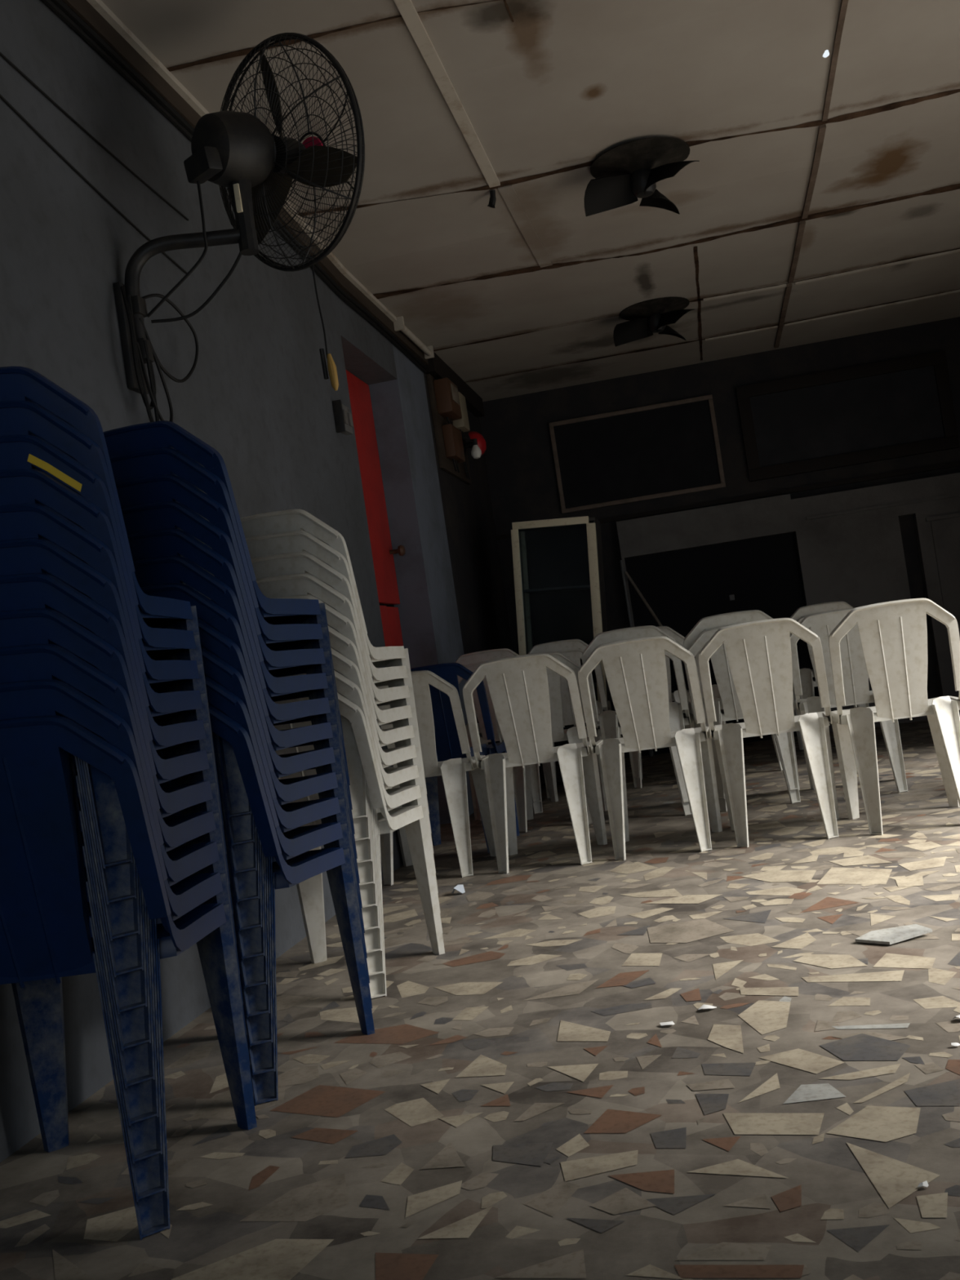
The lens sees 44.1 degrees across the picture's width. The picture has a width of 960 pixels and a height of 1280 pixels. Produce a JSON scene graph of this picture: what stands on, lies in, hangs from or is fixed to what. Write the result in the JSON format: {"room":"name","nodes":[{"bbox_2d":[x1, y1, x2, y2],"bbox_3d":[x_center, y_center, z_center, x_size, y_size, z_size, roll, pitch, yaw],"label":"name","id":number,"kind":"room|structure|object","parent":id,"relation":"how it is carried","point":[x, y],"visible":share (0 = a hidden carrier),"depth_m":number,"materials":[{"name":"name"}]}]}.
{"room":"community hall","nodes":[
{"label":"community hall","id":0,"kind":"room"},
{"bbox_2d":[0,0,513,1162],"bbox_3d":[-0.920,-0.445,3.907,0.200,2.950,10.500,-8,-1,11],"label":"wall","id":1,"kind":"structure","parent":0,"point":[257,393],"depth_m":3.80,"materials":[{"name":"paint"}]},
{"bbox_2d":[0,93,186,273],"bbox_3d":[-1.091,-1.281,3.144,0.007,0.226,1.351,-8,-1,11],"label":"wire","id":2,"kind":"object","parent":1,"relation":"attached to","point":[2,97],"visible":0.91,"depth_m":3.18,"materials":[{"name":"black"}]},
{"bbox_2d":[0,51,188,220],"bbox_3d":[-1.104,-1.420,3.182,0.007,0.106,1.420,-8,-1,11],"label":"wire","id":3,"kind":"object","parent":1,"relation":"attached to","point":[2,55],"visible":1,"depth_m":3.26,"materials":[{"name":"black"}]},
{"bbox_2d":[40,0,426,373],"bbox_3d":[-0.902,-1.643,4.302,0.017,0.139,5.700,-8,-1,11],"label":"cable","id":4,"kind":"object","parent":1,"relation":"attached to","point":[49,3],"visible":0.69,"depth_m":3.74,"materials":[{"name":"black plastic"}]},
{"bbox_2d":[50,0,426,369],"bbox_3d":[-0.903,-1.668,4.302,0.023,0.147,5.700,-8,-1,11],"label":"cable","id":5,"kind":"object","parent":1,"relation":"attached to","point":[60,4],"visible":0.67,"depth_m":3.77,"materials":[{"name":"black plastic"}]},
{"bbox_2d":[113,32,364,422],"bbox_3d":[-0.642,-1.188,3.436,0.736,1.116,0.540,-8,-1,11],"label":"wall fan","id":6,"kind":"object","parent":1,"relation":"attached to","point":[236,151],"visible":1,"depth_m":3.34,"materials":[{"name":"black metal"}]},
{"bbox_2d":[86,0,396,321],"bbox_3d":[-0.889,-1.769,4.324,0.022,0.131,5.750,-8,-1,11],"label":"trim","id":7,"kind":"structure","parent":1,"relation":"attached to","point":[98,5],"depth_m":3.85,"materials":[{"name":"beige wood"}]},
{"bbox_2d":[62,0,428,364],"bbox_3d":[-0.909,-1.734,4.328,0.028,0.194,5.750,-8,-1,11],"label":"trim","id":8,"kind":"structure","parent":1,"relation":"attached to","point":[82,8],"depth_m":3.88,"materials":[{"name":"brown wood"}]},
{"bbox_2d":[332,399,353,435],"bbox_3d":[-0.602,-0.979,5.238,0.043,0.140,0.147,-8,-1,11],"label":"wall switch","id":9,"kind":"object","parent":1,"relation":"attached to","point":[342,415],"visible":1,"depth_m":5.17,"materials":[{"name":"grey plastic"}]},
{"bbox_2d":[345,368,405,646],"bbox_3d":[-0.512,-0.196,5.949,0.131,2.405,0.960,-8,-1,11],"label":"door","id":10,"kind":"structure","parent":1,"relation":"in","point":[383,553],"depth_m":6.23,"materials":[{"name":"red paint"}]},
{"bbox_2d":[426,373,471,484],"bbox_3d":[-0.141,-1.332,7.548,0.125,0.575,0.840,-8,-1,11],"label":"board","id":11,"kind":"object","parent":1,"relation":"attached to","point":[448,405],"visible":0.98,"depth_m":7.26,"materials":[{"name":"brown wood"}]},
{"bbox_2d":[462,437,481,458],"bbox_3d":[-0.063,-1.245,7.655,0.136,0.165,0.068,-8,-1,11],"label":"light bulb","id":12,"kind":"object","parent":11,"relation":"attached to","point":[476,452],"visible":0.98,"depth_m":7.63,"materials":[{"name":"white"}]},
{"bbox_2d":[463,431,486,455],"bbox_3d":[-0.023,-1.307,7.872,0.147,0.169,0.148,-7,-1,-34],"label":"bell","id":13,"kind":"object","parent":11,"relation":"attached to","point":[482,443],"visible":0.65,"depth_m":7.82,"materials":[{"name":"red"}]},
{"bbox_2d":[425,351,484,417],"bbox_3d":[-0.157,-1.688,7.901,0.060,0.129,1.549,-8,-1,11],"label":"trim","id":14,"kind":"structure","parent":1,"relation":"attached to","point":[437,367],"depth_m":7.82,"materials":[{"name":"black"}]},
{"bbox_2d":[379,604,394,607],"bbox_3d":[-0.637,-0.266,5.974,0.120,2.600,1.380,-8,-1,11],"label":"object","id":15,"kind":"structure","parent":0,"point":[387,605],"depth_m":6.32,"materials":[{"name":"black"}]},
{"bbox_2d":[0,715,959,1279],"bbox_3d":[0.892,0.776,3.652,4.262,0.001,10.700,-8,-1,11],"label":"floor","id":16,"kind":"structure","parent":0,"point":[518,1104],"depth_m":2.28,"materials":[{"name":"ceramic"}]},
{"bbox_2d":[0,715,257,1239],"bbox_3d":[-0.721,0.552,2.112,0.459,0.845,0.480,-8,-1,5],"label":"plastic chair","id":17,"kind":"object","parent":16,"relation":"on","point":[45,935],"visible":0.81,"depth_m":1.95,"materials":[{"name":"blue plastic"}]},
{"bbox_2d":[0,679,253,1201],"bbox_3d":[-0.728,0.494,2.118,0.459,0.845,0.480,-8,-1,5],"label":"plastic chair","id":18,"kind":"object","parent":17,"relation":"on","point":[43,697],"visible":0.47,"depth_m":1.91,"materials":[{"name":"blue plastic"}]},
{"bbox_2d":[0,643,250,1164],"bbox_3d":[-0.736,0.437,2.125,0.459,0.845,0.480,-8,-1,5],"label":"plastic chair","id":19,"kind":"object","parent":18,"relation":"on","point":[44,660],"visible":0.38,"depth_m":1.92,"materials":[{"name":"blue plastic"}]},
{"bbox_2d":[0,608,246,1125],"bbox_3d":[-0.744,0.380,2.131,0.459,0.845,0.480,-8,-1,5],"label":"plastic chair","id":20,"kind":"object","parent":19,"relation":"on","point":[36,625],"visible":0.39,"depth_m":1.92,"materials":[{"name":"blue plastic"}]},
{"bbox_2d":[0,573,243,1088],"bbox_3d":[-0.752,0.322,2.138,0.459,0.845,0.480,-8,-1,5],"label":"plastic chair","id":21,"kind":"object","parent":20,"relation":"on","point":[31,590],"visible":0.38,"depth_m":1.93,"materials":[{"name":"blue plastic"}]},
{"bbox_2d":[0,537,239,1051],"bbox_3d":[-0.760,0.265,2.144,0.459,0.845,0.480,-8,-1,5],"label":"plastic chair","id":22,"kind":"object","parent":21,"relation":"on","point":[29,555],"visible":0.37,"depth_m":1.93,"materials":[{"name":"blue plastic"}]},
{"bbox_2d":[0,502,236,1013],"bbox_3d":[-0.768,0.208,2.150,0.459,0.845,0.480,-8,-1,5],"label":"plastic chair","id":23,"kind":"object","parent":22,"relation":"on","point":[20,521],"visible":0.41,"depth_m":1.94,"materials":[{"name":"blue plastic"}]},
{"bbox_2d":[0,468,233,977],"bbox_3d":[-0.776,0.150,2.157,0.459,0.845,0.480,-8,-1,5],"label":"plastic chair","id":24,"kind":"object","parent":23,"relation":"on","point":[25,486],"visible":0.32,"depth_m":1.95,"materials":[{"name":"blue plastic"}]},
{"bbox_2d":[0,434,230,940],"bbox_3d":[-0.783,0.093,2.163,0.459,0.845,0.480,-8,-1,5],"label":"plastic chair","id":25,"kind":"object","parent":24,"relation":"on","point":[19,451],"visible":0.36,"depth_m":1.95,"materials":[{"name":"blue plastic"}]},
{"bbox_2d":[0,400,226,904],"bbox_3d":[-0.791,0.036,2.170,0.459,0.845,0.480,-8,-1,5],"label":"plastic chair","id":26,"kind":"object","parent":25,"relation":"on","point":[16,416],"visible":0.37,"depth_m":1.96,"materials":[{"name":"blue plastic"}]},
{"bbox_2d":[0,366,223,868],"bbox_3d":[-0.799,-0.022,2.176,0.459,0.845,0.480,-8,-1,5],"label":"plastic chair","id":27,"kind":"object","parent":26,"relation":"on","point":[16,383],"visible":0.27,"depth_m":1.97,"materials":[{"name":"blue plastic"}]},
{"bbox_2d":[74,703,374,1106],"bbox_3d":[-0.577,0.539,2.675,0.459,0.853,0.480,-9,-1,20],"label":"plastic chair","id":28,"kind":"object","parent":16,"relation":"on","point":[336,861],"visible":0.29,"depth_m":2.52,"materials":[{"name":"blue plastic"}]},
{"bbox_2d":[159,675,372,1076],"bbox_3d":[-0.583,0.481,2.681,0.459,0.853,0.480,-9,-1,20],"label":"plastic chair","id":29,"kind":"object","parent":28,"relation":"on","point":[294,842],"visible":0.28,"depth_m":2.46,"materials":[{"name":"blue plastic"}]},
{"bbox_2d":[200,645,369,1047],"bbox_3d":[-0.590,0.423,2.687,0.459,0.853,0.480,-9,-1,20],"label":"plastic chair","id":30,"kind":"object","parent":29,"relation":"on","point":[292,815],"visible":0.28,"depth_m":2.46,"materials":[{"name":"blue plastic"}]},
{"bbox_2d":[197,617,367,1017],"bbox_3d":[-0.596,0.366,2.693,0.459,0.853,0.480,-9,-1,20],"label":"plastic chair","id":31,"kind":"object","parent":30,"relation":"on","point":[328,784],"visible":0.2,"depth_m":2.47,"materials":[{"name":"blue plastic"}]},
{"bbox_2d":[140,582,364,989],"bbox_3d":[-0.603,0.308,2.699,0.459,0.853,0.480,-9,-1,20],"label":"plastic chair","id":32,"kind":"object","parent":31,"relation":"on","point":[324,760],"visible":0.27,"depth_m":2.46,"materials":[{"name":"blue plastic"}]},
{"bbox_2d":[133,555,362,959],"bbox_3d":[-0.609,0.251,2.705,0.459,0.853,0.480,-9,-1,20],"label":"plastic chair","id":33,"kind":"object","parent":32,"relation":"on","point":[171,569],"visible":0.19,"depth_m":2.47,"materials":[{"name":"blue plastic"}]},
{"bbox_2d":[115,474,355,874],"bbox_3d":[-0.629,0.078,2.723,0.459,0.853,0.480,-9,-1,20],"label":"plastic chair","id":34,"kind":"object","parent":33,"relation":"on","point":[166,487],"visible":0.23,"depth_m":2.49,"materials":[{"name":"blue plastic"}]},
{"bbox_2d":[109,447,352,846],"bbox_3d":[-0.635,0.021,2.729,0.459,0.853,0.480,-9,-1,20],"label":"plastic chair","id":35,"kind":"object","parent":34,"relation":"on","point":[164,460],"visible":0.25,"depth_m":2.50,"materials":[{"name":"blue plastic"}]},
{"bbox_2d":[102,420,350,817],"bbox_3d":[-0.642,-0.037,2.735,0.459,0.853,0.480,-9,-1,20],"label":"plastic chair","id":36,"kind":"object","parent":35,"relation":"on","point":[163,433],"visible":0.28,"depth_m":2.51,"materials":[{"name":"blue plastic"}]},
{"bbox_2d":[127,528,359,931],"bbox_3d":[-0.616,0.193,2.711,0.459,0.853,0.480,-9,-1,20],"label":"plastic chair","id":37,"kind":"object","parent":33,"relation":"on","point":[166,542],"visible":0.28,"depth_m":2.48,"materials":[{"name":"blue plastic"}]},
{"bbox_2d":[121,501,357,902],"bbox_3d":[-0.622,0.136,2.717,0.459,0.853,0.480,-9,-1,20],"label":"plastic chair","id":38,"kind":"object","parent":37,"relation":"on","point":[169,514],"visible":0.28,"depth_m":2.49,"materials":[{"name":"blue plastic"}]},
{"bbox_2d":[274,692,444,998],"bbox_3d":[-0.424,0.535,3.343,0.459,0.845,0.480,-9,-1,17],"label":"plastic chair","id":39,"kind":"object","parent":16,"relation":"on","point":[413,818],"visible":0.27,"depth_m":3.44,"materials":[{"name":"white plastic"}]},
{"bbox_2d":[279,670,442,975],"bbox_3d":[-0.431,0.477,3.350,0.459,0.845,0.480,-9,-1,17],"label":"plastic chair","id":40,"kind":"object","parent":39,"relation":"on","point":[411,795],"visible":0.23,"depth_m":3.14,"materials":[{"name":"white plastic"}]},
{"bbox_2d":[330,647,440,953],"bbox_3d":[-0.438,0.420,3.356,0.459,0.845,0.480,-9,-1,17],"label":"plastic chair","id":41,"kind":"object","parent":40,"relation":"on","point":[406,775],"visible":0.21,"depth_m":3.14,"materials":[{"name":"plastic"}]},
{"bbox_2d":[328,626,438,930],"bbox_3d":[-0.445,0.362,3.362,0.459,0.845,0.480,-9,-1,17],"label":"plastic chair","id":42,"kind":"object","parent":41,"relation":"on","point":[408,755],"visible":0.21,"depth_m":3.14,"materials":[{"name":"plastic"}]},
{"bbox_2d":[275,595,435,907],"bbox_3d":[-0.452,0.305,3.368,0.459,0.845,0.480,-9,-1,17],"label":"plastic chair","id":43,"kind":"object","parent":42,"relation":"on","point":[404,735],"visible":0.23,"depth_m":3.14,"materials":[{"name":"white plastic"}]},
{"bbox_2d":[256,573,433,885],"bbox_3d":[-0.458,0.247,3.374,0.459,0.845,0.480,-9,-1,17],"label":"plastic chair","id":44,"kind":"object","parent":43,"relation":"on","point":[301,584],"visible":0.25,"depth_m":3.15,"materials":[{"name":"white plastic"}]},
{"bbox_2d":[202,551,431,862],"bbox_3d":[-0.465,0.190,3.381,0.459,0.845,0.480,-9,-1,17],"label":"plastic chair","id":45,"kind":"object","parent":44,"relation":"on","point":[296,562],"visible":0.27,"depth_m":3.15,"materials":[{"name":"white plastic"}]},
{"bbox_2d":[199,530,429,840],"bbox_3d":[-0.472,0.132,3.387,0.459,0.845,0.480,-9,-1,17],"label":"plastic chair","id":46,"kind":"object","parent":45,"relation":"on","point":[292,541],"visible":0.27,"depth_m":3.16,"materials":[{"name":"white plastic"}]},
{"bbox_2d":[195,509,426,818],"bbox_3d":[-0.479,0.075,3.393,0.459,0.845,0.480,-9,-1,17],"label":"plastic chair","id":47,"kind":"object","parent":46,"relation":"on","point":[290,520],"visible":0.26,"depth_m":3.17,"materials":[{"name":"white plastic"}]},
{"bbox_2d":[377,670,496,885],"bbox_3d":[-0.226,0.544,4.930,0.459,0.836,0.480,-9,-1,12],"label":"plastic chair","id":48,"kind":"object","parent":16,"relation":"on","point":[453,771],"visible":0.45,"depth_m":4.75,"materials":[{"name":"white plastic"}]},
{"bbox_2d":[451,884,465,893],"bbox_3d":[-0.081,0.915,4.352,0.045,0.029,0.055,-8,-1,-16],"label":"paper scrap","id":49,"kind":"object","parent":16,"relation":"on","point":[460,888],"visible":1,"depth_m":4.34,"materials":[{"name":"grey"}]},
{"bbox_2d":[410,662,519,853],"bbox_3d":[-0.122,0.531,5.424,0.459,0.853,0.480,-8,-1,11],"label":"plastic chair","id":50,"kind":"object","parent":16,"relation":"on","point":[446,738],"visible":0.34,"depth_m":5.25,"materials":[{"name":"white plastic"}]},
{"bbox_2d":[457,661,558,820],"bbox_3d":[0.132,0.526,6.510,0.459,0.836,0.480,-8,-1,11],"label":"plastic chair","id":51,"kind":"object","parent":16,"relation":"on","point":[548,767],"visible":0.14,"depth_m":6.36,"materials":[{"name":"plastic"}]},
{"bbox_2d":[455,648,541,809],"bbox_3d":[0.125,0.468,6.516,0.459,0.836,0.480,-8,-1,11],"label":"plastic chair","id":52,"kind":"object","parent":51,"relation":"on","point":[489,655],"visible":0.23,"depth_m":6.31,"materials":[{"name":"plastic"}]},
{"bbox_2d":[462,653,607,873],"bbox_3d":[0.230,0.476,4.822,0.459,0.836,0.480,-8,-1,10],"label":"plastic chair","id":53,"kind":"object","parent":16,"relation":"on","point":[518,686],"visible":0.98,"depth_m":4.66,"materials":[{"name":"white plastic"}]},
{"bbox_2d":[492,652,607,832],"bbox_3d":[0.343,0.481,5.844,0.459,0.836,0.480,-8,-1,10],"label":"plastic chair","id":54,"kind":"object","parent":16,"relation":"on","point":[522,776],"visible":0.32,"depth_m":5.69,"materials":[{"name":"white plastic"}]},
{"bbox_2d":[511,515,613,782],"bbox_3d":[0.538,0.063,7.554,0.657,1.676,0.360,-8,-1,11],"label":"display cabinet","id":55,"kind":"object","parent":16,"relation":"on","point":[561,570],"visible":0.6,"depth_m":7.71,"materials":[{"name":"grey"}]},
{"bbox_2d":[522,584,590,593],"bbox_3d":[0.509,-0.324,7.560,0.426,0.014,0.326,-4,0,11],"label":"shelf","id":56,"kind":"object","parent":55,"relation":"attached to","point":[557,588],"depth_m":7.67,"materials":[{"name":"grey plastic"}]},
{"bbox_2d":[542,648,608,798],"bbox_3d":[0.544,0.477,7.018,0.459,0.836,0.480,-8,-1,9],"label":"plastic chair","id":57,"kind":"object","parent":16,"relation":"on","point":[575,655],"visible":0.23,"depth_m":6.84,"materials":[{"name":"plastic"}]},
{"bbox_2d":[527,639,611,788],"bbox_3d":[0.536,0.420,7.024,0.459,0.836,0.480,-8,-1,9],"label":"plastic chair","id":58,"kind":"object","parent":57,"relation":"on","point":[571,644],"visible":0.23,"depth_m":6.81,"materials":[{"name":"plastic"}]},
{"bbox_2d":[619,560,652,756],"bbox_3d":[1.116,0.130,8.475,0.020,1.420,0.030,-8,-1,-11],"label":"pole","id":59,"kind":"object","parent":16,"relation":"on","point":[620,561],"visible":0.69,"depth_m":8.48,"materials":[{"name":"grey plastic"}]},
{"bbox_2d":[587,650,694,816],"bbox_3d":[0.789,0.413,5.692,0.459,0.836,0.480,-9,-1,12],"label":"plastic chair","id":60,"kind":"object","parent":16,"relation":"on","point":[688,719],"visible":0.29,"depth_m":5.51,"materials":[{"name":"plastic"}]},
{"bbox_2d":[582,625,692,803],"bbox_3d":[0.782,0.356,5.698,0.459,0.836,0.480,-9,-1,12],"label":"plastic chair","id":61,"kind":"object","parent":60,"relation":"on","point":[608,722],"visible":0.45,"depth_m":5.52,"materials":[{"name":"white plastic"}]},
{"bbox_2d":[577,635,722,860],"bbox_3d":[0.685,0.408,4.734,0.459,0.836,0.480,-9,-1,13],"label":"plastic chair","id":62,"kind":"object","parent":16,"relation":"on","point":[635,668],"visible":0.99,"depth_m":4.57,"materials":[{"name":"white plastic"}]},
{"bbox_2d":[628,642,697,788],"bbox_3d":[1.041,0.402,6.896,0.459,0.836,0.480,-9,-1,12],"label":"plastic chair","id":63,"kind":"object","parent":16,"relation":"on","point":[637,781],"visible":0.06,"depth_m":6.72,"materials":[{"name":"plastic"}]},
{"bbox_2d":[629,626,691,777],"bbox_3d":[1.034,0.345,6.902,0.459,0.836,0.480,-9,-1,12],"label":"plastic chair","id":64,"kind":"object","parent":63,"relation":"on","point":[634,755],"visible":0.15,"depth_m":6.74,"materials":[{"name":"plastic"}]},
{"bbox_2d":[659,1021,675,1026],"bbox_3d":[0.400,0.819,2.530,0.032,0.004,0.027,-8,-1,11],"label":"paper scrap","id":65,"kind":"object","parent":16,"relation":"on","point":[670,1023],"visible":1,"depth_m":2.53,"materials":[{"name":"white"}]},
{"bbox_2d":[624,571,726,724],"bbox_3d":[1.403,0.122,8.234,0.724,1.328,0.022,-9,-2,40],"label":"wooden stick","id":66,"kind":"object","parent":16,"relation":"on","point":[626,573],"visible":0.35,"depth_m":8.39,"materials":[{"name":"brown wood"}]},
{"bbox_2d":[697,1004,715,1009],"bbox_3d":[0.496,0.805,2.597,0.032,0.008,0.033,-7,-2,-42],"label":"paper scrap","id":67,"kind":"object","parent":16,"relation":"on","point":[704,1006],"visible":1,"depth_m":2.59,"materials":[{"name":"white"}]},
{"bbox_2d":[694,646,782,770],"bbox_3d":[1.509,0.333,6.821,0.459,0.836,0.480,-8,-1,10],"label":"plastic chair","id":68,"kind":"object","parent":16,"relation":"on","point":[697,654],"visible":0.04,"depth_m":6.69,"materials":[{"name":"plastic"}]},
{"bbox_2d":[711,684,780,760],"bbox_3d":[1.502,0.275,6.827,0.459,0.836,0.480,-8,-1,10],"label":"plastic chair","id":69,"kind":"object","parent":68,"relation":"on","point":[716,693],"visible":0.03,"depth_m":6.72,"materials":[{"name":"plastic"}]},
{"bbox_2d":[687,625,800,811],"bbox_3d":[1.245,0.345,5.589,0.459,0.836,0.480,-8,-1,10],"label":"plastic chair","id":70,"kind":"object","parent":16,"relation":"on","point":[731,710],"visible":0.28,"depth_m":5.43,"materials":[{"name":"plastic"}]},
{"bbox_2d":[684,609,798,799],"bbox_3d":[1.238,0.287,5.595,0.459,0.836,0.480,-8,-1,10],"label":"plastic chair","id":71,"kind":"object","parent":70,"relation":"on","point":[784,740],"visible":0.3,"depth_m":5.40,"materials":[{"name":"white plastic"}]},
{"bbox_2d":[697,617,839,847],"bbox_3d":[1.134,0.341,4.626,0.459,0.836,0.480,-9,-1,13],"label":"plastic chair","id":72,"kind":"object","parent":16,"relation":"on","point":[759,655],"visible":1,"depth_m":4.46,"materials":[{"name":"white plastic"}]},
{"bbox_2d":[789,615,869,750],"bbox_3d":[2.136,0.251,7.255,0.459,0.836,0.480,-8,-1,9],"label":"plastic chair","id":73,"kind":"object","parent":16,"relation":"on","point":[815,681],"visible":0.08,"depth_m":7.13,"materials":[{"name":"plastic"}]},
{"bbox_2d":[790,600,869,707],"bbox_3d":[2.129,0.194,7.261,0.459,0.836,0.480,-8,-1,9],"label":"plastic chair","id":74,"kind":"object","parent":73,"relation":"on","point":[806,675],"visible":0.2,"depth_m":7.07,"materials":[{"name":"plastic"}]},
{"bbox_2d":[790,607,907,793],"bbox_3d":[1.692,0.277,5.457,0.459,0.836,0.480,-9,-1,13],"label":"plastic chair","id":75,"kind":"object","parent":16,"relation":"on","point":[855,673],"visible":0.56,"depth_m":5.28,"materials":[{"name":"white plastic"}]},
{"bbox_2d":[855,924,932,944],"bbox_3d":[1.022,0.731,2.940,0.165,0.016,0.098,-8,-1,-17],"label":"tile","id":76,"kind":"object","parent":16,"relation":"on","point":[894,935],"depth_m":2.93,"materials":[{"name":"stone"}]},
{"bbox_2d":[828,598,959,835],"bbox_3d":[1.584,0.273,4.497,0.459,0.836,0.480,-8,-1,11],"label":"plastic chair","id":77,"kind":"object","parent":16,"relation":"on","point":[893,634],"visible":1,"depth_m":4.34,"materials":[{"name":"white plastic"}]},
{"bbox_2d":[917,1180,928,1187],"bbox_3d":[0.625,0.768,1.671,0.016,0.006,0.011,-8,-1,11],"label":"paper scrap","id":78,"kind":"object","parent":16,"relation":"on","point":[925,1184],"visible":1,"depth_m":1.67,"materials":[{"name":"white"}]},
{"bbox_2d":[951,1042,959,1046],"bbox_3d":[0.874,0.742,2.175,0.017,0.005,0.010,-8,-1,11],"label":"paper scrap","id":79,"kind":"object","parent":16,"relation":"on","point":[955,1044],"visible":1,"depth_m":2.17,"materials":[{"name":"white"}]},
{"bbox_2d":[101,0,959,401],"bbox_3d":[0.752,-2.031,3.658,4.000,0.112,10.700,-8,-1,11],"label":"ceiling","id":80,"kind":"structure","parent":0,"point":[546,88],"depth_m":4.84,"materials":[{"name":"beige paint"}]},
{"bbox_2d":[393,315,434,359],"bbox_3d":[-0.371,-1.713,6.729,0.055,0.069,0.694,-8,-1,11],"label":"lamp","id":81,"kind":"object","parent":80,"relation":"attached to","point":[399,325],"visible":0.95,"depth_m":6.63,"materials":[{"name":"plastic"}]},
{"bbox_2d":[393,0,500,187],"bbox_3d":[-0.289,-1.900,3.268,0.056,0.087,3.320,-9,-1,12],"label":"fluorescent light","id":82,"kind":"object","parent":80,"relation":"attached to","point":[406,8],"depth_m":4.10,"materials":[{"name":"white plastic"}]},
{"bbox_2d":[487,190,496,208],"bbox_3d":[0.049,-1.844,4.954,0.034,0.073,0.049,-7,-2,-37],"label":"ceiling hook","id":83,"kind":"object","parent":80,"relation":"attached to","point":[492,200],"visible":1,"depth_m":4.94,"materials":[{"name":"black"}]},
{"bbox_2d":[497,184,552,267],"bbox_3d":[0.219,-1.874,5.410,0.064,0.038,1.002,-9,-1,13],"label":"trim","id":84,"kind":"structure","parent":80,"relation":"attached to","point":[508,194],"depth_m":5.30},
{"bbox_2d":[584,137,699,216],"bbox_3d":[0.661,-1.876,4.866,0.482,0.179,0.470,-8,-1,11],"label":"ceiling fan","id":85,"kind":"object","parent":80,"relation":"hanging from","point":[626,172],"visible":1,"depth_m":4.81,"materials":[{"name":"black metal"}]},
{"bbox_2d":[613,296,693,346],"bbox_3d":[1.021,-1.859,6.962,0.487,0.170,0.500,-8,-1,11],"label":"ceiling fan","id":86,"kind":"object","parent":80,"relation":"hanging from","point":[646,317],"visible":1,"depth_m":6.91,"materials":[{"name":"black metal"}]},
{"bbox_2d":[705,325,777,341],"bbox_3d":[1.724,-2.022,7.810,0.471,0.012,0.024,-8,-1,10],"label":"trim","id":87,"kind":"structure","parent":80,"relation":"attached to","point":[774,326],"depth_m":7.80,"materials":[{"name":"wood"}]},
{"bbox_2d":[703,284,786,301],"bbox_3d":[1.536,-2.015,6.871,0.479,0.012,0.024,-8,-1,7],"label":"trim","id":88,"kind":"structure","parent":80,"relation":"attached to","point":[782,285],"depth_m":6.86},
{"bbox_2d":[773,283,791,348],"bbox_3d":[1.938,-2.057,7.590,0.034,0.014,1.520,-8,-1,11],"label":"trim","id":89,"kind":"structure","parent":80,"relation":"attached to","point":[788,286],"depth_m":7.46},
{"bbox_2d":[787,220,805,284],"bbox_3d":[1.679,-2.047,6.286,0.030,0.014,1.020,-8,-1,11],"label":"trim","id":90,"kind":"structure","parent":80,"relation":"attached to","point":[802,224],"depth_m":6.21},
{"bbox_2d":[801,124,826,218],"bbox_3d":[1.472,-2.053,5.241,0.028,0.038,0.990,-8,-1,11],"label":"trim","id":91,"kind":"structure","parent":80,"relation":"attached to","point":[821,132],"depth_m":5.12,"materials":[{"name":"wood"}]},
{"bbox_2d":[822,0,848,121],"bbox_3d":[1.132,-2.099,3.529,0.023,0.091,2.400,-8,-1,11],"label":"trim","id":92,"kind":"structure","parent":80,"relation":"attached to","point":[844,3],"depth_m":4.25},
{"bbox_2d":[784,289,959,326],"bbox_3d":[2.698,-2.168,7.609,1.450,0.012,0.024,-9,-1,12],"label":"trim","id":93,"kind":"structure","parent":80,"relation":"attached to","point":[956,291],"depth_m":7.64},
{"bbox_2d":[795,248,959,285],"bbox_3d":[2.516,-2.161,6.686,1.440,0.012,0.024,-9,-1,12],"label":"trim","id":94,"kind":"structure","parent":80,"relation":"attached to","point":[957,250],"depth_m":6.74,"materials":[{"name":"wood"}]},
{"bbox_2d":[479,316,959,758],"bbox_3d":[1.957,-0.764,8.545,4.050,2.950,0.150,-8,-1,8],"label":"wall","id":95,"kind":"structure","parent":0,"point":[521,469],"depth_m":8.53,"materials":[{"name":"paint"}]},
{"bbox_2d":[548,394,725,513],"bbox_3d":[1.132,-1.341,8.573,1.185,0.670,0.031,-8,-1,8],"label":"framed board","id":96,"kind":"object","parent":95,"relation":"attached to","point":[670,448],"visible":1,"depth_m":8.57,"materials":[{"name":"black"}]},
{"bbox_2d":[495,461,959,540],"bbox_3d":[1.902,-1.015,8.462,3.640,0.030,0.030,-8,-1,8],"label":"trim","id":97,"kind":"structure","parent":95,"relation":"attached to","point":[957,463],"depth_m":8.42,"materials":[{"name":"black"}]},
{"bbox_2d":[735,351,959,481],"bbox_3d":[2.580,-1.571,8.349,1.440,0.680,0.046,-8,-1,8],"label":"framed board","id":98,"kind":"object","parent":95,"relation":"attached to","point":[900,407],"visible":1,"depth_m":8.34,"materials":[{"name":"black"}]},
{"bbox_2d":[616,472,959,755],"bbox_3d":[2.456,-0.209,8.344,2.755,1.700,0.098,-8,-1,8],"label":"wall","id":99,"kind":"structure","parent":0,"point":[857,559],"depth_m":8.27,"materials":[{"name":"grey paint"}]},
{"bbox_2d":[624,532,819,755],"bbox_3d":[1.743,0.031,8.478,1.210,1.435,0.043,-8,-1,8],"label":"door","id":100,"kind":"structure","parent":99,"relation":"in","point":[682,588],"depth_m":8.48,"materials":[{"name":"black"}]},
{"bbox_2d":[806,493,959,711],"bbox_3d":[3.103,-0.215,8.182,1.440,1.520,0.031,-8,-1,8],"label":"trim","id":101,"kind":"structure","parent":99,"relation":"attached to","point":[931,519],"depth_m":8.18,"materials":[{"name":"grey paint"}]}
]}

